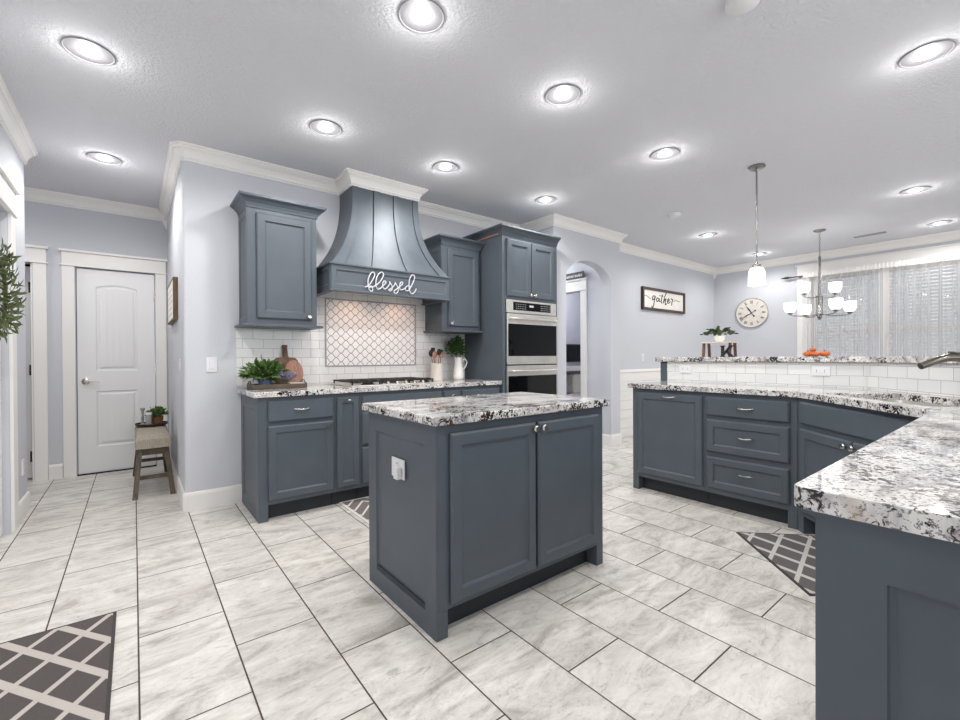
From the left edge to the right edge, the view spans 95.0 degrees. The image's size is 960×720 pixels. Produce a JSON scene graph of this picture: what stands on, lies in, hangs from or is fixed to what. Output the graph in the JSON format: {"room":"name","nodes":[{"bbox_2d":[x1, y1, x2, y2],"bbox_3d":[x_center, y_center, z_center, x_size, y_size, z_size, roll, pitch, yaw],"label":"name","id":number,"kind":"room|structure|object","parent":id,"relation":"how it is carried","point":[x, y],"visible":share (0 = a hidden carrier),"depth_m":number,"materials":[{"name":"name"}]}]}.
{"room":"kitchen","nodes":[
{"label":"kitchen","id":0,"kind":"room"},
{"bbox_2d":[0,124,26,534],"bbox_3d":[-0.956,-0.218,0.067,0.120,2.743,8.290,-1,0,-38],"label":"wall","id":1,"kind":"structure","parent":0,"point":[11,162],"depth_m":3.11,"materials":[{"name":"paint"}]},
{"bbox_2d":[0,347,2,535],"bbox_3d":[-2.757,0.087,2.424,0.111,2.098,1.160,-1,0,-38],"label":"door","id":2,"kind":"structure","parent":1,"relation":"in","point":[1,520],"depth_m":2.85,"materials":[{"name":"white paint"}]},
{"bbox_2d":[0,238,26,342],"bbox_3d":[-2.693,-0.379,2.479,0.154,0.589,0.701,-1,0,-40],"label":"wreath","id":3,"kind":"object","parent":2,"relation":"hanging from","point":[4,324],"visible":1,"depth_m":2.57,"materials":[{"name":"green plant"}]},
{"bbox_2d":[0,163,20,532],"bbox_3d":[-2.726,-0.004,2.448,0.042,2.304,1.496,-1,0,-38],"label":"trim","id":4,"kind":"structure","parent":1,"relation":"attached to","point":[8,189],"depth_m":2.92,"materials":[{"name":"white paint"}]},
{"bbox_2d":[0,73,37,164],"bbox_3d":[-0.886,-1.535,0.120,0.077,0.110,8.290,-1,0,-38],"label":"trim","id":5,"kind":"structure","parent":1,"relation":"attached to","point":[11,121],"depth_m":2.91,"materials":[{"name":"white paint"}]},
{"bbox_2d":[24,200,168,481],"bbox_3d":[-4.563,-0.223,3.929,2.894,2.743,0.120,-1,0,-38],"label":"wall","id":6,"kind":"structure","parent":0,"point":[54,227],"depth_m":4.26,"materials":[{"name":"paint"}]},
{"bbox_2d":[25,266,32,477],"bbox_3d":[-4.572,0.119,4.478,0.058,2.028,0.792,-1,0,-44],"label":"door","id":7,"kind":"structure","parent":6,"relation":"in","point":[27,269],"depth_m":4.21,"materials":[{"name":"white paint"}]},
{"bbox_2d":[30,262,33,481],"bbox_3d":[-4.557,0.118,3.934,0.805,2.060,0.120,-1,0,-38],"label":"trim","id":8,"kind":"structure","parent":6,"relation":"attached to","point":[30,262],"depth_m":4.13,"materials":[{"name":"white paint"}]},
{"bbox_2d":[25,244,48,481],"bbox_3d":[-4.509,0.039,3.869,1.038,2.219,0.042,-1,0,-38],"label":"trim","id":9,"kind":"structure","parent":6,"relation":"attached to","point":[35,254],"depth_m":4.15,"materials":[{"name":"white paint"}]},
{"bbox_2d":[49,463,62,479],"bbox_3d":[-4.078,1.073,4.228,0.097,0.142,0.014,-1,0,-38],"label":"baseboard","id":10,"kind":"structure","parent":6,"relation":"attached to","point":[55,470],"depth_m":4.22,"materials":[{"name":"white paint"}]},
{"bbox_2d":[58,248,167,477],"bbox_3d":[-3.709,0.031,4.498,0.859,2.219,0.042,-1,0,-38],"label":"trim","id":11,"kind":"structure","parent":6,"relation":"attached to","point":[70,258],"depth_m":4.30,"materials":[{"name":"white paint"}]},
{"bbox_2d":[76,268,155,473],"bbox_3d":[-3.720,0.110,4.520,0.619,2.038,0.096,-1,0,-38],"label":"door","id":12,"kind":"structure","parent":6,"relation":"in","point":[116,364],"depth_m":4.50,"materials":[{"name":"white paint"}]},
{"bbox_2d":[77,464,155,475],"bbox_3d":[-3.731,1.134,4.540,0.627,0.012,0.054,-1,0,-38],"label":"trim","id":13,"kind":"structure","parent":6,"relation":"attached to","point":[155,464],"depth_m":4.49,"materials":[{"name":"black"}]},
{"bbox_2d":[167,166,183,488],"bbox_3d":[-2.830,-0.233,4.164,0.120,2.743,1.894,-1,0,-38],"label":"wall","id":14,"kind":"structure","parent":0,"point":[174,257],"depth_m":3.86,"materials":[{"name":"paint"}]},
{"bbox_2d":[167,277,177,324],"bbox_3d":[-2.769,-0.516,3.956,0.036,0.350,0.785,-1,0,-38],"label":"framed sign","id":15,"kind":"object","parent":14,"relation":"attached to","point":[172,290],"visible":0.98,"depth_m":3.73,"materials":[{"name":"brown wood"}]},
{"bbox_2d":[170,455,241,511],"bbox_3d":[-2.640,1.066,4.142,0.400,0.142,1.888,-1,0,-38],"label":"baseboard","id":16,"kind":"structure","parent":14,"relation":"attached to","point":[210,498],"depth_m":3.41,"materials":[{"name":"white paint"}]},
{"bbox_2d":[181,161,483,492],"bbox_3d":[-0.866,-0.245,4.429,3.536,2.743,0.120,-1,0,-38],"label":"wall","id":17,"kind":"structure","parent":0,"point":[209,225],"depth_m":3.41,"materials":[{"name":"paint"}]},
{"bbox_2d":[206,357,216,371],"bbox_3d":[-2.072,0.036,3.395,0.072,0.116,0.012,-1,0,-38],"label":"light switch","id":18,"kind":"object","parent":17,"relation":"attached to","point":[211,362],"visible":1,"depth_m":3.39,"materials":[{"name":"white plastic"}]},
{"bbox_2d":[230,190,326,329],"bbox_3d":[-1.607,-0.742,3.522,0.632,0.972,0.383,-1,0,-38],"label":"upper cabinet","id":19,"kind":"object","parent":17,"relation":"attached to","point":[278,270],"visible":1,"depth_m":3.40,"materials":[{"name":"paint"}]},
{"bbox_2d":[236,262,464,387],"bbox_3d":[-1.057,-0.329,4.194,2.253,1.084,0.012,-1,0,-38],"label":"backsplash","id":20,"kind":"structure","parent":17,"relation":"attached to","point":[361,336],"depth_m":4.12,"materials":[{"name":"tile"}]},
{"bbox_2d":[317,185,450,305],"bbox_3d":[-0.884,-1.075,4.027,1.166,1.031,0.484,-1,0,-38],"label":"range hood","id":21,"kind":"object","parent":17,"relation":"attached to","point":[377,232],"visible":0.93,"depth_m":3.89,"materials":[{"name":"paint"}]},
{"bbox_2d":[365,272,415,293],"bbox_3d":[-0.768,-0.669,3.816,0.496,0.194,0.010,-1,0,-38],"label":"word sign","id":22,"kind":"object","parent":21,"relation":"attached to","point":[368,284],"visible":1,"depth_m":3.78,"materials":[{"name":"white"}]},
{"bbox_2d":[424,233,485,333],"bbox_3d":[-0.267,-0.754,4.577,0.598,0.943,0.383,-1,0,-38],"label":"upper cabinet","id":23,"kind":"object","parent":17,"relation":"attached to","point":[460,262],"visible":0.91,"depth_m":4.46,"materials":[{"name":"paint"}]},
{"bbox_2d":[24,141,959,274],"bbox_3d":[1.630,-1.579,5.389,14.399,0.110,5.505,0,0,2],"label":"trim","id":24,"kind":"structure","parent":17,"relation":"attached to","point":[178,151],"depth_m":4.39,"materials":[{"name":"white paint"}]},
{"bbox_2d":[0,435,814,719],"bbox_3d":[0.514,1.158,3.080,12.600,0.060,12.200,-1,0,-38],"label":"floor","id":25,"kind":"structure","parent":0,"point":[223,614],"depth_m":1.95,"materials":[{"name":"tile"}]},
{"bbox_2d":[0,611,116,719],"bbox_3d":[-1.598,1.143,1.519,0.510,0.007,0.810,-1,0,-38],"label":"floor mat","id":26,"kind":"object","parent":25,"relation":"on","point":[65,672],"visible":1,"depth_m":1.60,"materials":[{"name":"grey fabric"}]},
{"bbox_2d":[132,424,175,500],"bbox_3d":[-3.009,0.882,4.038,0.291,0.516,0.971,-1,0,-38],"label":"stool","id":27,"kind":"object","parent":25,"relation":"on","point":[153,437],"visible":0.92,"depth_m":3.74,"materials":[{"name":"fabric"}]},
{"bbox_2d":[135,421,167,426],"bbox_3d":[-3.174,0.616,4.248,0.258,0.022,0.258,-1,0,-38],"label":"serving tray","id":28,"kind":"object","parent":27,"relation":"on","point":[163,422],"visible":0.68,"depth_m":4.17,"materials":[{"name":"brown wood"}]},
{"bbox_2d":[144,406,167,423],"bbox_3d":[-3.138,0.527,4.270,0.206,0.184,0.211,-1,0,-38],"label":"potted plant","id":29,"kind":"object","parent":28,"relation":"on","point":[158,412],"visible":0.92,"depth_m":4.24,"materials":[{"name":"green plant"}]},
{"bbox_2d":[241,394,334,523],"bbox_3d":[-1.500,0.698,3.434,0.537,0.876,0.658,-1,0,-38],"label":"base cabinet","id":30,"kind":"object","parent":25,"relation":"on","point":[288,451],"visible":0.97,"depth_m":3.21,"materials":[{"name":"paint"}]},
{"bbox_2d":[331,392,359,504],"bbox_3d":[-1.208,0.695,3.664,0.204,0.876,0.658,-1,0,-38],"label":"base cabinet","id":31,"kind":"object","parent":25,"relation":"on","point":[346,405],"visible":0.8,"depth_m":3.44,"materials":[{"name":"paint"}]},
{"bbox_2d":[339,496,368,523],"bbox_3d":[-0.471,1.126,3.546,1.100,0.007,0.690,-1,0,-38],"label":"floor mat","id":32,"kind":"object","parent":25,"relation":"on","point":[359,507],"visible":0.24,"depth_m":3.38,"materials":[{"name":"grey fabric"}]},
{"bbox_2d":[357,388,441,498],"bbox_3d":[-0.822,0.691,3.970,0.779,0.876,0.656,-1,0,-38],"label":"base cabinet","id":33,"kind":"object","parent":25,"relation":"on","point":[395,395],"visible":0.11,"depth_m":3.56,"materials":[{"name":"paint"}]},
{"bbox_2d":[236,378,501,397],"bbox_3d":[-0.861,0.234,3.951,2.253,0.038,0.637,-1,0,-38],"label":"countertop","id":34,"kind":"structure","parent":33,"relation":"on","point":[319,389],"depth_m":3.50,"materials":[{"name":"stone"}]},
{"bbox_2d":[247,379,306,389],"bbox_3d":[-1.601,0.189,3.474,0.404,0.063,0.200,-1,0,-38],"label":"wooden tray","id":35,"kind":"object","parent":34,"relation":"on","point":[249,385],"visible":0.97,"depth_m":3.39,"materials":[{"name":"brown wood"}]},
{"bbox_2d":[238,356,292,384],"bbox_3d":[-1.663,0.080,3.418,0.410,0.260,0.279,-1,0,-38],"label":"potted plant","id":36,"kind":"object","parent":35,"relation":"on","point":[261,375],"visible":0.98,"depth_m":3.37,"materials":[{"name":"green plant"}]},
{"bbox_2d":[278,371,296,383],"bbox_3d":[-1.522,0.135,3.476,0.164,0.112,0.072,-1,0,-38],"label":"sprigs","id":37,"kind":"object","parent":35,"relation":"on","point":[291,376],"visible":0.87,"depth_m":3.46,"materials":[{"name":"purple"}]},
{"bbox_2d":[284,360,302,381],"bbox_3d":[-1.548,0.105,3.657,0.150,0.208,0.066,-1,0,-38],"label":"cutting board","id":38,"kind":"object","parent":35,"relation":"on","point":[295,366],"visible":0.53,"depth_m":3.66,"materials":[{"name":"brown wood"}]},
{"bbox_2d":[275,345,297,382],"bbox_3d":[-1.617,0.045,3.671,0.190,0.344,0.120,-1,0,-38],"label":"cutting board","id":39,"kind":"object","parent":34,"relation":"on","point":[285,358],"visible":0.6,"depth_m":3.68,"materials":[{"name":"brown wood"}]},
{"bbox_2d":[330,377,439,386],"bbox_3d":[-0.851,0.189,3.976,0.840,0.050,0.500,-1,0,-38],"label":"gas cooktop","id":40,"kind":"object","parent":34,"relation":"in","point":[364,382],"visible":1,"depth_m":3.84,"materials":[{"name":"silver metal"}]},
{"bbox_2d":[430,363,442,380],"bbox_3d":[-0.441,0.121,4.490,0.132,0.175,0.132,-1,0,-38],"label":"utensil crock","id":41,"kind":"object","parent":34,"relation":"on","point":[436,368],"visible":0.91,"depth_m":4.43,"materials":[{"name":"beige ceramic"}]},
{"bbox_2d":[453,357,466,379],"bbox_3d":[-0.215,0.089,4.654,0.149,0.235,0.120,0,0,9],"label":"pitcher","id":42,"kind":"object","parent":34,"relation":"on","point":[458,374],"visible":1,"depth_m":4.62,"materials":[{"name":"white ceramic"}]},
{"bbox_2d":[444,335,469,356],"bbox_3d":[-0.239,-0.063,4.643,0.301,0.412,0.240,-1,0,-38],"label":"stems","id":43,"kind":"object","parent":42,"relation":"in","point":[456,346],"visible":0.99,"depth_m":4.62,"materials":[{"name":"green plant"}]},
{"bbox_2d":[442,387,459,396],"bbox_3d":[-0.436,0.688,4.272,0.201,0.876,0.658,-1,0,-38],"label":"base cabinet","id":44,"kind":"object","parent":25,"relation":"on","point":[449,391],"visible":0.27,"depth_m":4.03,"materials":[{"name":"paint"}]},
{"bbox_2d":[460,385,499,395],"bbox_3d":[-0.161,0.685,4.488,0.495,0.876,0.658,-1,0,-38],"label":"base cabinet","id":45,"kind":"object","parent":25,"relation":"on","point":[485,389],"visible":0.12,"depth_m":4.25,"materials":[{"name":"paint"}]},
{"bbox_2d":[368,407,602,641],"bbox_3d":[0.064,0.697,2.345,1.093,0.876,0.720,-1,0,-38],"label":"kitchen island","id":46,"kind":"object","parent":25,"relation":"on","point":[482,514],"visible":0.9,"depth_m":2.01,"materials":[{"name":"paint"}]},
{"bbox_2d":[392,456,404,479],"bbox_3d":[-0.386,0.496,2.009,0.034,0.088,0.118,-1,0,-38],"label":"wall outlet","id":47,"kind":"object","parent":46,"relation":"attached to","point":[398,465],"visible":1,"depth_m":1.98,"materials":[{"name":"white plastic"}]},
{"bbox_2d":[362,392,609,426],"bbox_3d":[0.052,0.239,2.353,1.142,0.038,0.704,-1,0,-38],"label":"island countertop","id":48,"kind":"structure","parent":46,"relation":"on","point":[442,411],"depth_m":2.13,"materials":[{"name":"stone"}]},
{"bbox_2d":[462,223,560,392],"bbox_3d":[0.337,-0.112,4.847,0.867,2.461,0.708,-1,0,-38],"label":"tall cabinet","id":49,"kind":"object","parent":25,"relation":"on","point":[516,263],"visible":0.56,"depth_m":4.56,"materials":[{"name":"paint"}]},
{"bbox_2d":[505,299,557,394],"bbox_3d":[0.394,0.063,4.829,0.729,1.360,0.661,-1,0,-38],"label":"double oven","id":50,"kind":"object","parent":49,"relation":"in","point":[530,327],"visible":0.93,"depth_m":4.58,"materials":[{"name":"silver metal"}]},
{"bbox_2d":[566,366,580,396],"bbox_3d":[2.113,0.603,9.286,1.800,0.960,0.415,-1,0,-38],"label":"media cabinet","id":51,"kind":"object","parent":25,"relation":"on","point":[569,369],"visible":0.09,"depth_m":8.91,"materials":[{"name":"white paint"}]},
{"bbox_2d":[566,374,571,393],"bbox_3d":[1.653,0.486,8.907,0.370,0.398,0.290,-1,0,-38],"label":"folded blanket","id":52,"kind":"object","parent":51,"relation":"on","point":[568,376],"visible":0.27,"depth_m":8.84,"materials":[{"name":"grey fabric"}]},
{"bbox_2d":[570,373,580,392],"bbox_3d":[1.967,0.483,9.155,0.370,0.398,0.290,-1,0,-38],"label":"folded blanket","id":53,"kind":"object","parent":51,"relation":"on","point":[576,377],"visible":0.53,"depth_m":8.98,"materials":[{"name":"beige fabric"}]},
{"bbox_2d":[633,388,708,503],"bbox_3d":[1.746,0.680,3.780,0.652,0.876,0.614,-1,0,-38],"label":"base cabinet","id":54,"kind":"object","parent":25,"relation":"on","point":[668,425],"visible":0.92,"depth_m":3.58,"materials":[{"name":"paint"}]},
{"bbox_2d":[705,392,797,529],"bbox_3d":[2.122,0.681,3.303,0.652,0.876,0.600,-1,0,-38],"label":"base cabinet","id":55,"kind":"object","parent":25,"relation":"on","point":[751,441],"visible":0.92,"depth_m":3.10,"materials":[{"name":"paint"}]},
{"bbox_2d":[736,532,814,595],"bbox_3d":[1.843,1.121,2.453,0.450,0.007,0.760,0,0,7],"label":"floor mat","id":56,"kind":"object","parent":25,"relation":"on","point":[793,555],"visible":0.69,"depth_m":2.54,"materials":[{"name":"grey fabric"}]},
{"bbox_2d":[798,398,918,533],"bbox_3d":[2.312,0.685,2.345,0.674,0.876,1.887,0,0,7],"label":"base cabinet","id":57,"kind":"object","parent":25,"relation":"on","point":[828,433],"visible":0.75,"depth_m":2.56,"materials":[{"name":"paint"}]},
{"bbox_2d":[628,381,959,543],"bbox_3d":[1.787,0.231,2.174,1.734,0.038,4.040,0,0,13],"label":"countertop","id":58,"kind":"structure","parent":57,"relation":"on","point":[907,479],"depth_m":0.91,"materials":[{"name":"stone"}]},
{"bbox_2d":[880,400,957,406],"bbox_3d":[2.306,0.365,2.338,0.470,0.237,0.790,0,0,7],"label":"sink","id":59,"kind":"object","parent":58,"relation":"in","point":[896,401],"visible":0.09,"depth_m":2.55,"materials":[{"name":"silver metal"}]},
{"bbox_2d":[917,351,959,368],"bbox_3d":[2.495,0.081,2.284,0.392,0.253,0.068,0,0,0],"label":"faucet","id":60,"kind":"object","parent":58,"relation":"on","point":[952,356],"visible":1,"depth_m":2.28,"materials":[{"name":"silver metal"}]},
{"bbox_2d":[815,512,959,719],"bbox_3d":[1.453,0.697,1.109,1.746,0.876,0.658,-1,0,-38],"label":"base cabinet","id":61,"kind":"object","parent":25,"relation":"on","point":[887,600],"visible":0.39,"depth_m":0.71,"materials":[{"name":"paint"}]},
{"bbox_2d":[0,0,959,267],"bbox_3d":[0.500,-1.655,3.063,12.600,0.080,12.200,-1,0,-38],"label":"ceiling","id":62,"kind":"structure","parent":0,"point":[817,93],"depth_m":2.77,"materials":[{"name":"white paint"}]},
{"bbox_2d":[60,36,115,65],"bbox_3d":[-2.022,-1.593,2.274,0.215,0.008,0.215,-1,0,-38],"label":"recessed light","id":63,"kind":"object","parent":62,"relation":"in","point":[86,50],"visible":1,"depth_m":2.27,"materials":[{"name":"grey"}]},
{"bbox_2d":[86,152,121,164],"bbox_3d":[-2.975,-1.596,3.484,0.215,0.008,0.215,-1,0,-38],"label":"recessed light","id":64,"kind":"object","parent":62,"relation":"in","point":[97,156],"visible":1,"depth_m":3.48,"materials":[{"name":"white"}]},
{"bbox_2d":[309,119,341,135],"bbox_3d":[-1.066,-1.603,3.039,0.215,0.008,0.215,-1,0,-38],"label":"recessed light","id":65,"kind":"object","parent":62,"relation":"in","point":[320,126],"visible":1,"depth_m":3.03,"materials":[{"name":"white"}]},
{"bbox_2d":[398,0,444,32],"bbox_3d":[-0.272,-1.601,2.048,0.215,0.008,0.215,-1,0,-38],"label":"recessed light","id":66,"kind":"object","parent":62,"relation":"in","point":[419,16],"visible":1,"depth_m":2.04,"materials":[{"name":"white"}]},
{"bbox_2d":[433,161,457,172],"bbox_3d":[-0.289,-1.610,3.677,0.215,0.008,0.215,-1,0,-38],"label":"recessed light","id":67,"kind":"object","parent":62,"relation":"in","point":[444,166],"visible":1,"depth_m":3.67,"materials":[{"name":"white"}]},
{"bbox_2d":[535,196,555,203],"bbox_3d":[0.665,-1.620,4.453,0.215,0.008,0.215,-1,0,-38],"label":"recessed light","id":68,"kind":"object","parent":62,"relation":"in","point":[543,199],"visible":1,"depth_m":4.44,"materials":[{"name":"white"}]},
{"bbox_2d":[545,84,580,105],"bbox_3d":[0.503,-1.608,2.671,0.215,0.008,0.215,-1,0,-38],"label":"recessed light","id":69,"kind":"object","parent":62,"relation":"in","point":[562,94],"visible":1,"depth_m":2.66,"materials":[{"name":"white"}]},
{"bbox_2d":[650,147,679,160],"bbox_3d":[1.455,-1.618,3.459,0.215,0.008,0.215,-1,0,-38],"label":"recessed light","id":70,"kind":"object","parent":62,"relation":"in","point":[665,153],"visible":1,"depth_m":3.45,"materials":[{"name":"white"}]},
{"bbox_2d":[725,0,759,15],"bbox_3d":[1.174,-1.594,1.965,0.140,0.035,0.140,-1,0,-38],"label":"smoke detector","id":71,"kind":"object","parent":62,"relation":"attached to","point":[732,7],"visible":1,"depth_m":1.97,"materials":[{"name":"white plastic"}]},
{"bbox_2d":[748,163,765,285],"bbox_3d":[2.328,-1.129,3.699,0.128,0.998,0.128,-1,0,-38],"label":"pendant light","id":72,"kind":"object","parent":62,"relation":"hanging from","point":[756,275],"visible":1,"depth_m":3.68,"materials":[{"name":"silver metal"}]},
{"bbox_2d":[784,229,856,319],"bbox_3d":[4.312,-1.080,5.583,0.613,1.138,0.611,-1,0,-34],"label":"chandelier","id":73,"kind":"object","parent":62,"relation":"hanging from","point":[835,304],"visible":1,"depth_m":5.57,"materials":[{"name":"silver metal"}]},
{"bbox_2d":[850,230,889,238],"bbox_3d":[5.128,-1.649,5.785,0.140,0.010,0.370,-1,0,-38],"label":"ceiling vent","id":74,"kind":"object","parent":62,"relation":"in","point":[885,231],"visible":1,"depth_m":5.77,"materials":[{"name":"white plastic"}]},
{"bbox_2d":[900,186,930,194],"bbox_3d":[4.199,-1.636,4.241,0.215,0.008,0.215,-1,0,-38],"label":"recessed light","id":75,"kind":"object","parent":62,"relation":"in","point":[918,189],"visible":1,"depth_m":4.24,"materials":[{"name":"white"}]},
{"bbox_2d":[898,39,955,67],"bbox_3d":[2.360,-1.615,2.326,0.215,0.008,0.215,-1,0,-38],"label":"recessed light","id":76,"kind":"object","parent":62,"relation":"in","point":[930,52],"visible":1,"depth_m":2.32,"materials":[{"name":"white"}]},
{"bbox_2d":[927,220,951,225],"bbox_3d":[5.544,-1.649,5.305,0.215,0.008,0.215,-1,0,-38],"label":"recessed light","id":77,"kind":"object","parent":62,"relation":"in","point":[937,223],"visible":1,"depth_m":5.30,"materials":[{"name":"white"}]},
{"bbox_2d":[566,293,580,365],"bbox_3d":[1.365,-0.283,9.029,3.380,2.743,0.100,-1,0,-38],"label":"wall","id":78,"kind":"structure","parent":0,"point":[572,300],"depth_m":9.48,"materials":[{"name":"grey paint"}]},
{"bbox_2d":[566,344,580,361],"bbox_3d":[2.000,-0.147,9.420,1.400,0.380,0.063,-1,0,-38],"label":"television","id":79,"kind":"object","parent":78,"relation":"attached to","point":[573,351],"visible":0.29,"depth_m":9.38,"materials":[{"name":"black paint"}]},
{"bbox_2d":[545,226,619,434],"bbox_3d":[1.300,-0.262,5.434,1.270,2.743,0.130,-1,0,-38],"label":"wall","id":80,"kind":"structure","parent":0,"point":[602,255],"depth_m":5.63,"materials":[{"name":"paint"}]},
{"bbox_2d":[566,263,602,433],"bbox_3d":[0.599,-0.269,7.173,0.120,2.743,3.470,-1,0,-38],"label":"wall","id":81,"kind":"structure","parent":0,"point":[594,283],"depth_m":5.89,"materials":[{"name":"paint"}]},
{"bbox_2d":[566,277,587,396],"bbox_3d":[1.097,-0.007,6.413,0.042,2.224,1.156,-1,0,-38],"label":"trim","id":82,"kind":"structure","parent":81,"relation":"attached to","point":[580,284],"depth_m":6.02,"materials":[{"name":"white paint"}]},
{"bbox_2d":[566,271,583,280],"bbox_3d":[1.299,-1.166,6.106,0.016,0.087,0.350,-1,0,-38],"label":"sign","id":83,"kind":"object","parent":82,"relation":"on","point":[576,275],"visible":0.88,"depth_m":6.07,"materials":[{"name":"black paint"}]},
{"bbox_2d":[602,433,621,445],"bbox_3d":[1.689,1.035,5.822,0.226,0.142,0.284,-1,0,-38],"label":"baseboard","id":84,"kind":"structure","parent":81,"relation":"attached to","point":[615,439],"depth_m":5.71,"materials":[{"name":"white paint"}]},
{"bbox_2d":[620,252,713,369],"bbox_3d":[2.943,-0.280,7.065,3.330,2.743,0.120,-1,0,-38],"label":"wall","id":85,"kind":"structure","parent":0,"point":[651,333],"depth_m":6.90,"materials":[{"name":"paint"}]},
{"bbox_2d":[620,368,660,436],"bbox_3d":[2.994,0.610,7.011,3.330,0.965,0.030,-1,0,-38],"label":"wainscoting","id":86,"kind":"structure","parent":85,"relation":"attached to","point":[627,376],"depth_m":6.35,"materials":[{"name":"white paint"}]},
{"bbox_2d":[641,286,684,313],"bbox_3d":[2.904,-0.932,6.929,1.260,0.340,0.041,-1,0,-38],"label":"wall sign","id":87,"kind":"object","parent":85,"relation":"attached to","point":[654,299],"visible":1,"depth_m":6.88,"materials":[{"name":"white wood"}]},
{"bbox_2d":[660,362,959,397],"bbox_3d":[2.077,0.577,2.171,1.440,1.098,4.262,0,0,11],"label":"wall","id":88,"kind":"structure","parent":0,"point":[663,364],"depth_m":4.25,"materials":[{"name":"paint"}]},
{"bbox_2d":[667,362,867,388],"bbox_3d":[2.263,0.109,3.660,0.008,0.182,1.473,-1,0,-38],"label":"tile riser","id":89,"kind":"structure","parent":88,"relation":"attached to","point":[842,375],"depth_m":3.54,"materials":[{"name":"white tile"}]},
{"bbox_2d":[679,365,691,372],"bbox_3d":[1.911,0.083,4.089,0.010,0.072,0.116,-1,0,-38],"label":"wall outlet","id":90,"kind":"object","parent":89,"relation":"attached to","point":[682,368],"visible":1,"depth_m":4.09,"materials":[{"name":"white plastic"}]},
{"bbox_2d":[811,366,829,375],"bbox_3d":[2.545,0.083,3.285,0.010,0.072,0.116,-1,0,-38],"label":"wall outlet","id":91,"kind":"object","parent":89,"relation":"attached to","point":[815,370],"visible":1,"depth_m":3.28,"materials":[{"name":"white plastic"}]},
{"bbox_2d":[655,356,959,363],"bbox_3d":[2.193,0.004,2.176,1.746,0.042,4.658,0,0,11],"label":"bar","id":92,"kind":"object","parent":88,"relation":"on","point":[870,359],"visible":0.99,"depth_m":3.32,"materials":[{"name":"stone"}]},
{"bbox_2d":[702,341,737,356],"bbox_3d":[2.185,-0.096,4.013,0.140,0.136,0.253,-1,0,-38],"label":"display riser","id":93,"kind":"object","parent":92,"relation":"on","point":[729,342],"visible":0.93,"depth_m":4.04,"materials":[{"name":"brown wood"}]},
{"bbox_2d":[700,325,738,341],"bbox_3d":[2.189,-0.240,4.022,0.176,0.152,0.311,-1,0,-38],"label":"potted plant","id":94,"kind":"object","parent":93,"relation":"on","point":[719,338],"visible":1,"depth_m":3.98,"materials":[{"name":"green plant"}]},
{"bbox_2d":[720,345,734,356],"bbox_3d":[2.179,-0.078,3.873,0.018,0.100,0.116,-1,0,-38],"label":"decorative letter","id":95,"kind":"object","parent":92,"relation":"on","point":[727,351],"visible":1,"depth_m":3.86,"materials":[{"name":"black paint"}]},
{"bbox_2d":[868,363,959,396],"bbox_3d":[2.628,0.115,2.333,0.008,0.182,1.496,0,0,7],"label":"tile riser","id":96,"kind":"structure","parent":88,"relation":"attached to","point":[939,379],"depth_m":2.69,"materials":[{"name":"white tile"}]},
{"bbox_2d":[714,240,959,356],"bbox_3d":[6.555,-0.287,5.282,0.140,2.743,7.390,-1,0,-38],"label":"wall","id":97,"kind":"structure","parent":0,"point":[777,336],"depth_m":7.38,"materials":[{"name":"paint"}]},
{"bbox_2d":[735,298,768,327],"bbox_3d":[4.661,-0.808,7.542,0.032,0.512,0.512,-1,0,-38],"label":"wall clock","id":98,"kind":"object","parent":97,"relation":"attached to","point":[751,312],"visible":1,"depth_m":7.53,"materials":[{"name":"white"}]},
{"bbox_2d":[781,275,802,278],"bbox_3d":[5.904,-1.318,5.903,0.100,0.042,3.215,-1,0,-38],"label":"curtain rod","id":99,"kind":"object","parent":97,"relation":"attached to","point":[802,275],"visible":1,"depth_m":7.02,"materials":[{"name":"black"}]},
{"bbox_2d":[803,257,922,356],"bbox_3d":[5.475,-0.194,6.373,0.098,2.354,1.339,-1,0,-38],"label":"sheer curtain","id":100,"kind":"object","parent":99,"relation":"hanging from","point":[914,261],"visible":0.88,"depth_m":6.30,"materials":[{"name":"white fabric"}]},
{"bbox_2d":[923,253,959,355],"bbox_3d":[6.321,-0.191,5.300,0.099,2.354,1.389,-1,0,-38],"label":"sheer curtain","id":101,"kind":"object","parent":99,"relation":"hanging from","point":[953,256],"visible":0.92,"depth_m":5.69,"materials":[{"name":"white fabric"}]},
{"bbox_2d":[811,273,877,356],"bbox_3d":[5.496,-0.448,6.593,0.080,1.740,0.860,-1,0,-38],"label":"window","id":102,"kind":"structure","parent":97,"relation":"in","point":[813,281],"depth_m":6.88,"materials":[{"name":"white paint"}]},
{"bbox_2d":[814,269,877,354],"bbox_3d":[5.457,-0.480,6.561,0.036,1.645,0.780,-1,0,-38],"label":"window blind","id":103,"kind":"object","parent":102,"relation":"attached to","point":[875,271],"visible":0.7,"depth_m":6.50,"materials":[{"name":"white plastic"}]},
{"bbox_2d":[795,243,959,356],"bbox_3d":[5.963,-0.509,5.894,0.070,1.985,2.925,-1,0,-38],"label":"trim","id":104,"kind":"structure","parent":97,"relation":"attached to","point":[954,248],"depth_m":6.25,"materials":[{"name":"white paint"}]},
{"bbox_2d":[889,263,958,355],"bbox_3d":[6.025,-0.447,5.921,0.080,1.740,0.860,-1,0,-38],"label":"window","id":105,"kind":"structure","parent":97,"relation":"in","point":[945,327],"depth_m":6.05,"materials":[{"name":"white paint"}]},
{"bbox_2d":[889,259,959,354],"bbox_3d":[5.986,-0.479,5.890,0.036,1.645,0.780,-1,0,-38],"label":"window blind","id":106,"kind":"object","parent":105,"relation":"attached to","point":[951,262],"visible":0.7,"depth_m":5.91,"materials":[{"name":"white plastic"}]},
{"bbox_3d":[-4.250,-0.217,2.673,1.832,2.743,0.120,-1,0,-38],"label":"wall","id":107,"kind":"structure","parent":0,"visible":0},
{"bbox_2d":[19,491,30,524],"bbox_3d":[-4.097,1.083,2.602,1.966,0.142,0.454,-1,0,-38],"label":"baseboard","id":108,"kind":"structure","parent":107,"relation":"attached to","point":[25,502],"depth_m":3.20,"materials":[{"name":"white paint"}]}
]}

